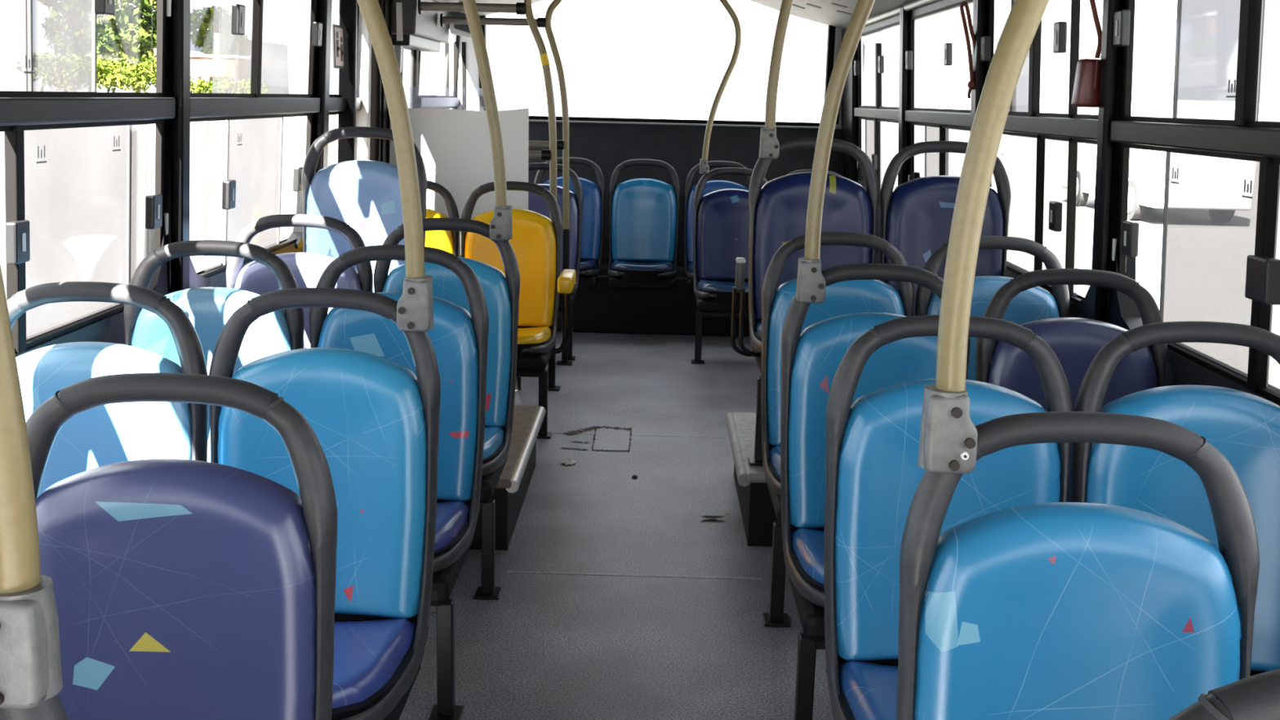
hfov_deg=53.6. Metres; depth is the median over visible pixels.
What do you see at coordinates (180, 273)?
pillar
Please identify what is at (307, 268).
backrest cushion
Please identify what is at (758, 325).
seat cushion
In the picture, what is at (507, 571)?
seam
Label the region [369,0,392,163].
post
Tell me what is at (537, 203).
backrest cushion
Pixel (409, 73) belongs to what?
window
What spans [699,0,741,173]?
pole
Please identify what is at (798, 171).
seat
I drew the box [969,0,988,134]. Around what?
pillar
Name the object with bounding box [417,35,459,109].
window
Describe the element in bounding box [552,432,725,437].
seam
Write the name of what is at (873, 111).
window
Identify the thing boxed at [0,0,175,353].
window
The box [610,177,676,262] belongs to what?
backrest cushion
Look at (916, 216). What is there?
seat
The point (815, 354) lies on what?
backrest cushion
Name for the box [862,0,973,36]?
trim
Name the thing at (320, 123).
pillar
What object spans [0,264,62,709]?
pole
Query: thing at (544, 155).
bar
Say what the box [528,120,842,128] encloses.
trim
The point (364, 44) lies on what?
window
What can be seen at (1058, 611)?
backrest cushion
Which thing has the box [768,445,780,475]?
seat cushion
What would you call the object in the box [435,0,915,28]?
ceiling
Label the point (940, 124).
window
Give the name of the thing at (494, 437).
seat cushion
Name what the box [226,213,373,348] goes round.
seat
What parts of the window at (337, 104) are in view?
pane, pane, rail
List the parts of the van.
glass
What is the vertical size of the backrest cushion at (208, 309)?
0.512 m
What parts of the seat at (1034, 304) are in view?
frame, grab handle, frame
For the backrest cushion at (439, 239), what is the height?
0.512 m
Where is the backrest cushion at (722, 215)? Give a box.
[696,188,749,281]
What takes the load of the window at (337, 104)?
in the wall at (111, 329)
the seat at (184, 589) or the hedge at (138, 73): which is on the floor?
the seat at (184, 589)
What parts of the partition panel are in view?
panel post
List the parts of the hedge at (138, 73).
stem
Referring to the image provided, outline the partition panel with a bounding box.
[389,107,528,390]
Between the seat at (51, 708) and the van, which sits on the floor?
the seat at (51, 708)
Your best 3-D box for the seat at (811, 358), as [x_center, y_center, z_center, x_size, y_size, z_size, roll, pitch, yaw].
[0.552,0.324,2.870,0.450,1.026,0.553,1,12,1]
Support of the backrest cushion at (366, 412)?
on the seat at (375, 423)
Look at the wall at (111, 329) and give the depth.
3.15 m
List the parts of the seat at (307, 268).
frame, grab handle, frame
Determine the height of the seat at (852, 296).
1.026 m
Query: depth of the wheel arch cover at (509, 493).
4.15 m
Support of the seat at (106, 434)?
on the floor
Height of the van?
2.500 m
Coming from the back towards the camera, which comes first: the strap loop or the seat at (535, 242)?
the seat at (535, 242)
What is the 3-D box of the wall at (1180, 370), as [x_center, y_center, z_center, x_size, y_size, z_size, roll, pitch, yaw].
[1.297,0.394,3.238,0.072,0.895,10.620,1,12,1]
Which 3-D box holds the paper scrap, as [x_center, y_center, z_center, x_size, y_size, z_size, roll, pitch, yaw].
[-0.275,0.391,4.925,0.063,0.018,0.062,-9,15,-40]
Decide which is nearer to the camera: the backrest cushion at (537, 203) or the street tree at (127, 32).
the backrest cushion at (537, 203)
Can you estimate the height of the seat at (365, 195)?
1.036 m
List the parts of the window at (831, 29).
post, post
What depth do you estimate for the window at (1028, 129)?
4.05 m
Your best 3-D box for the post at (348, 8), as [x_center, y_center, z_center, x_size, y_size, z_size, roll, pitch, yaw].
[-1.242,-0.659,5.350,0.136,1.860,0.037,1,12,1]
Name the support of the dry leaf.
on the floor
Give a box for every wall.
[15,238,302,357]
[528,121,843,266]
[875,205,1279,405]
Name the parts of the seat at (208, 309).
frame, grab handle, frame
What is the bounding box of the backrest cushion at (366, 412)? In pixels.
[217,347,426,617]
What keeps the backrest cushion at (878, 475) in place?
on the seat at (873, 475)
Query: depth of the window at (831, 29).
8.23 m
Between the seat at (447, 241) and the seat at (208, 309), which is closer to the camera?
the seat at (208, 309)
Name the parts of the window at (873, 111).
pane, pane, rail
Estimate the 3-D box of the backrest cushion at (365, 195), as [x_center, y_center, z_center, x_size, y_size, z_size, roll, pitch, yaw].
[-0.993,-0.454,4.537,0.411,0.512,0.132,1,12,1]
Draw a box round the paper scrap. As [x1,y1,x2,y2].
[560,457,575,465]
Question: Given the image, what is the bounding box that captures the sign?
[332,23,344,68]
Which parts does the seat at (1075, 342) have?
frame, grab handle, frame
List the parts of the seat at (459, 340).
frame, grab handle, leg, foot plate, seat, frame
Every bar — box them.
[417,0,525,14]
[440,13,545,27]
[528,140,563,150]
[528,149,550,160]
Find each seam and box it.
[506,571,760,579]
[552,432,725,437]
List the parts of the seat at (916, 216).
frame, grab handle, frame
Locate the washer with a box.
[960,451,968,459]
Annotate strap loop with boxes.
[960,1,974,98]
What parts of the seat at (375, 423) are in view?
frame, grab handle, frame, seat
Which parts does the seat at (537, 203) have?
grab handle, seat, leg, frame, foot plate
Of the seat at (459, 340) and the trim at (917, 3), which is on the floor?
the seat at (459, 340)
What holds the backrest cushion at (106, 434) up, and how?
on the seat at (106, 434)
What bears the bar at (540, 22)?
attached to the pole at (564, 362)
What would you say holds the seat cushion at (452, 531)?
on the seat at (459, 340)
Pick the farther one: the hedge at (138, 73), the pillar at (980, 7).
the hedge at (138, 73)
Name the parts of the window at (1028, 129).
pane, pane, pane, rail, pane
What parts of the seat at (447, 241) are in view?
grab handle, frame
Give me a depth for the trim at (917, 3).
6.24 m
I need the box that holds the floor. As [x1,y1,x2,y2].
[399,331,834,719]
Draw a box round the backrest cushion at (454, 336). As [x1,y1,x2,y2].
[316,291,478,501]
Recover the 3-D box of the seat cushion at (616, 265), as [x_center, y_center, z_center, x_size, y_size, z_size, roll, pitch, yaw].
[0.013,-0.556,7.693,0.392,0.089,0.400,1,12,1]
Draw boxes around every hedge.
[96,50,155,92]
[190,77,212,93]
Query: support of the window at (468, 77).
attached to the wall at (607, 145)
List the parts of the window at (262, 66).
pane, pane, pane, rail, pane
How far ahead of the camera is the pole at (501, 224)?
3.78 m
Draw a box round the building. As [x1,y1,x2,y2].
[102,29,209,93]
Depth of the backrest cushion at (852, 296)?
3.71 m
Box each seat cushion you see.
[332,617,416,708]
[434,500,470,550]
[483,426,505,458]
[517,326,551,343]
[579,259,598,268]
[611,260,673,271]
[687,262,693,271]
[697,279,748,292]
[755,320,761,337]
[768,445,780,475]
[791,527,824,583]
[838,660,897,719]
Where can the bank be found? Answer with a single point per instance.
(294, 140)
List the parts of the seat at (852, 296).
seat, foot plate, leg, frame, grab handle, frame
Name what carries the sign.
attached to the window at (337, 104)
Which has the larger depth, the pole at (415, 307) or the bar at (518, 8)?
the bar at (518, 8)
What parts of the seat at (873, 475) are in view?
frame, grab handle, frame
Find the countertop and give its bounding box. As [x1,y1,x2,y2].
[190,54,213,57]
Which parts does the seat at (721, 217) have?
foot plate, leg, frame, seat, grab handle, frame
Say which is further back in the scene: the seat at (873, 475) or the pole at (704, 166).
the pole at (704, 166)
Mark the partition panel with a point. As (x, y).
(454, 145)
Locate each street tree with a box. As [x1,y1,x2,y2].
[96,0,156,92]
[190,4,213,81]
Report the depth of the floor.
3.80 m
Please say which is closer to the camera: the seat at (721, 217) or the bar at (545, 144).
the bar at (545, 144)
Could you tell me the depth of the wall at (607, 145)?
8.20 m
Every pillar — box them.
[146,0,210,295]
[285,0,332,248]
[841,26,865,189]
[897,5,911,185]
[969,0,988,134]
[1070,0,1142,330]
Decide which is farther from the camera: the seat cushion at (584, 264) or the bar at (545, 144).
the seat cushion at (584, 264)
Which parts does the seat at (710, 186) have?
seat, frame, grab handle, frame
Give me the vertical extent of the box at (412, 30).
0.370 m
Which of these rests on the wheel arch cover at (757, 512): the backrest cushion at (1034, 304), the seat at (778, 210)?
the seat at (778, 210)
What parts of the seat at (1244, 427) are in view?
frame, grab handle, frame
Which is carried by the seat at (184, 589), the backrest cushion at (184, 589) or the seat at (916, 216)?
the backrest cushion at (184, 589)
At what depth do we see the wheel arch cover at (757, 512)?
4.06 m
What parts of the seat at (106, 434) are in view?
frame, grab handle, frame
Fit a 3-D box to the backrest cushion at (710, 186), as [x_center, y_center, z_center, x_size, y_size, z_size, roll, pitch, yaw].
[0.491,-0.857,7.873,0.411,0.512,0.132,1,12,1]
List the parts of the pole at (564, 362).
foot plate, post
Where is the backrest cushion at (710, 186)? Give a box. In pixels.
[686,179,748,262]
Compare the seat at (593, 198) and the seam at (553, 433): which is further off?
the seat at (593, 198)
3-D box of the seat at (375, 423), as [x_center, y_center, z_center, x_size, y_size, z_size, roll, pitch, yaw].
[-0.623,0.414,2.300,0.450,1.026,0.553,1,12,1]
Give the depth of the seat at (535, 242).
5.55 m
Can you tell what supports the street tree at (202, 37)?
on the bank
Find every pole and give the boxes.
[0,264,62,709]
[356,0,433,332]
[462,0,512,240]
[524,0,560,391]
[544,0,573,365]
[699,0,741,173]
[759,0,793,159]
[795,0,875,303]
[917,0,1048,473]
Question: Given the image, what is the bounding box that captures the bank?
[0,86,614,297]
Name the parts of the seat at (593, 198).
frame, grab handle, seat, frame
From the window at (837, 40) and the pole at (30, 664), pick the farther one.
the window at (837, 40)
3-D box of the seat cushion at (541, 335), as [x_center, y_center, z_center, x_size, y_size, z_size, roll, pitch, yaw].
[-0.581,-0.092,5.388,0.392,0.089,0.400,1,12,1]
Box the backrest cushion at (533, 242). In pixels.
[464,208,556,327]
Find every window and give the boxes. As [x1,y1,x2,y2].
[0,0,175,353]
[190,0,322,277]
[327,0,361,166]
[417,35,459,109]
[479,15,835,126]
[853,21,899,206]
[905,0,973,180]
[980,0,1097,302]
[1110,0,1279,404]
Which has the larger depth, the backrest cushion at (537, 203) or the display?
the backrest cushion at (537, 203)
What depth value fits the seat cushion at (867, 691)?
2.19 m
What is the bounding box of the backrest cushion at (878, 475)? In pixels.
[835,378,1061,660]
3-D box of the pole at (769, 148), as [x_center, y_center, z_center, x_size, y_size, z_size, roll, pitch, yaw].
[0.508,-1.103,4.278,0.178,0.837,0.080,1,12,1]
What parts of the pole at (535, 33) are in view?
post, foot plate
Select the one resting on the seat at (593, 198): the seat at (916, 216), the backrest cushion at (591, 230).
the backrest cushion at (591, 230)
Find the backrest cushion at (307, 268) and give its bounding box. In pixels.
[234,252,361,348]
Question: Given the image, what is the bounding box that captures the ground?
[614,115,1163,308]
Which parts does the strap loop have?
cord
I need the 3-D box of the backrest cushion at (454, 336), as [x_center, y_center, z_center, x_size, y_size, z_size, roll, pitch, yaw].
[-0.608,0.093,3.167,0.411,0.512,0.132,1,12,1]
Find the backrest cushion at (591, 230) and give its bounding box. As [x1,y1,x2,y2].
[542,176,601,260]
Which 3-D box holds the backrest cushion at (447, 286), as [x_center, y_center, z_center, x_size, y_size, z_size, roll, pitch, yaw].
[-0.597,-0.054,3.878,0.411,0.512,0.132,1,12,1]
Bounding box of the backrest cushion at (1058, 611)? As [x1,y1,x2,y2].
[914,502,1241,719]
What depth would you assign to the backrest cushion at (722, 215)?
7.11 m
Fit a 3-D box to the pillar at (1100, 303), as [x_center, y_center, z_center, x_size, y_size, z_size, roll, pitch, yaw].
[1.262,-0.501,3.400,0.131,1.260,0.520,1,12,1]
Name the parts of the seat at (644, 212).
frame, seat, grab handle, frame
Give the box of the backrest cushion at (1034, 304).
[925,275,1060,380]
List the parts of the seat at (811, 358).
frame, leg, seat, grab handle, frame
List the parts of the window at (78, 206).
pane, pane, pane, rail, pane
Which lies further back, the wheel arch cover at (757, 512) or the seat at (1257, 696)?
the wheel arch cover at (757, 512)
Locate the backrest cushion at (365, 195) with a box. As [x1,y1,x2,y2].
[306,160,405,292]
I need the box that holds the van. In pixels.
[1080,99,1173,220]
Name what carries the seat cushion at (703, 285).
on the seat at (721, 217)
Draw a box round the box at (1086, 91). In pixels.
[1071,0,1102,107]
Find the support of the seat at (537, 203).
on the floor
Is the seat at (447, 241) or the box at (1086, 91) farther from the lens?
the seat at (447, 241)
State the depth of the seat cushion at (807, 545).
2.84 m
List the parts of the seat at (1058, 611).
frame, grab handle, frame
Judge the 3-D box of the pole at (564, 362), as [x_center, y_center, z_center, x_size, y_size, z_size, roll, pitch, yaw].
[-0.418,-0.993,6.542,0.162,2.069,0.080,1,12,1]
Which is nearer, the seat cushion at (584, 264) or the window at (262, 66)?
the window at (262, 66)
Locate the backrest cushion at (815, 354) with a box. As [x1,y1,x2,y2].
[788,312,937,528]
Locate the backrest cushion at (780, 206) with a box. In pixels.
[753,172,871,320]
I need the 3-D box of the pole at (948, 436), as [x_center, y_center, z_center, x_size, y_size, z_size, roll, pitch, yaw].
[0.466,-0.393,1.484,0.209,1.084,0.080,1,12,1]
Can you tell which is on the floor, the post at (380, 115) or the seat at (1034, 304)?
the seat at (1034, 304)
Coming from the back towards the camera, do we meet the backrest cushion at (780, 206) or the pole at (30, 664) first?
the backrest cushion at (780, 206)
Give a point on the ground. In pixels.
(1148, 260)
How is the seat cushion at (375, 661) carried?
on the seat at (375, 423)
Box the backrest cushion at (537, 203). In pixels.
[528,183,578,274]
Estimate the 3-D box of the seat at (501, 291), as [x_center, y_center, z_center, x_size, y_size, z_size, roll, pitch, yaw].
[-0.603,0.119,3.724,0.450,1.026,0.553,1,12,1]
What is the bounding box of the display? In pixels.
[449,0,471,38]
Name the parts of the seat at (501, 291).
frame, grab handle, leg, foot plate, seat, frame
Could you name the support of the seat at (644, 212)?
on the box
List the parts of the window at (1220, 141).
rail, pane, pane, pane, pane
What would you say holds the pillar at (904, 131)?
attached to the wall at (1180, 370)
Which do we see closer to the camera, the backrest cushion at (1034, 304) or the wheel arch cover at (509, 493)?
the backrest cushion at (1034, 304)
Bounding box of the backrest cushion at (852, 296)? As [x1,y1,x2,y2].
[767,278,905,446]
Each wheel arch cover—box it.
[469,404,546,550]
[724,412,777,546]
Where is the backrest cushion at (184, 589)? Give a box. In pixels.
[35,458,315,719]
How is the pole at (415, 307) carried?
attached to the seat at (375, 423)
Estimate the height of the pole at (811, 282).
1.103 m
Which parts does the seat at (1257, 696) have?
frame, grab handle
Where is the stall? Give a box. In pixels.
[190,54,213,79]
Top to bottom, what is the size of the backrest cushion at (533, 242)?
0.512 m
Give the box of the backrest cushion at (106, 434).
[16,342,191,495]
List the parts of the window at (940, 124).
pane, pane, rail, pane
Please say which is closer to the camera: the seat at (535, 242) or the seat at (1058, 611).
the seat at (1058, 611)
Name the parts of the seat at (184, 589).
frame, grab handle, frame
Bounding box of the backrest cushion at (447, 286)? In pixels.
[382,257,511,426]
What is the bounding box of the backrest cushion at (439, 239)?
[425,208,453,253]
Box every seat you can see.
[0,693,68,719]
[6,281,208,495]
[26,373,337,719]
[123,240,304,462]
[208,287,440,719]
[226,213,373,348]
[301,126,426,292]
[309,244,488,719]
[373,217,519,599]
[425,180,459,257]
[460,181,576,438]
[528,162,583,360]
[533,156,605,288]
[607,159,680,290]
[683,160,751,291]
[691,167,768,364]
[730,137,879,465]
[760,231,914,626]
[780,263,970,719]
[786,169,841,176]
[823,315,1073,719]
[878,141,1010,315]
[896,411,1259,719]
[915,235,1069,380]
[975,268,1167,502]
[1069,321,1279,675]
[1168,668,1279,719]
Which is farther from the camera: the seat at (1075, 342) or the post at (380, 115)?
the post at (380, 115)
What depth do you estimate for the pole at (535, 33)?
5.88 m
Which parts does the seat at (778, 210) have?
armrest, foot plate, seat, leg, frame, grab handle, frame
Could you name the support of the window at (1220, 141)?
in the wall at (1180, 370)
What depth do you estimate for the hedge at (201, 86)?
24.60 m
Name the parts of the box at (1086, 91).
cord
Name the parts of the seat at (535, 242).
frame, grab handle, seat, frame, leg, foot plate, armrest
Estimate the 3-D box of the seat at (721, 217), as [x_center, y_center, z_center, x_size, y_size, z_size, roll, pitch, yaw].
[0.513,-0.528,6.973,0.450,1.026,0.553,1,12,1]
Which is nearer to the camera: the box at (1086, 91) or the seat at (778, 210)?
the box at (1086, 91)
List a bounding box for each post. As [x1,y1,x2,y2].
[337,0,357,163]
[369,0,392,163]
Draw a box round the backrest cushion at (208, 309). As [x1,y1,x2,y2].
[131,287,292,462]
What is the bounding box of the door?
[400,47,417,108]
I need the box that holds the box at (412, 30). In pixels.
[391,0,450,73]
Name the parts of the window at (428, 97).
pane, rail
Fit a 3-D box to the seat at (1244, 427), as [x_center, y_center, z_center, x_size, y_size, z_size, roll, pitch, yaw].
[1.006,0.484,2.153,0.450,1.026,0.553,1,12,1]
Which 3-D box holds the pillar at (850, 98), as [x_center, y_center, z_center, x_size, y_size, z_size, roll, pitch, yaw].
[1.333,-1.454,8.002,0.131,1.260,0.960,1,12,1]
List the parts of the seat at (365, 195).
frame, grab handle, frame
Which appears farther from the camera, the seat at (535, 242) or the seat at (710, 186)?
the seat at (710, 186)
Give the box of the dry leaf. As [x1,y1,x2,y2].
[700,513,729,519]
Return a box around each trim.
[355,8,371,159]
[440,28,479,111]
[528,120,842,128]
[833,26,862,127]
[843,0,938,28]
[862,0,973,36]
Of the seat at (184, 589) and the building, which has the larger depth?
the building

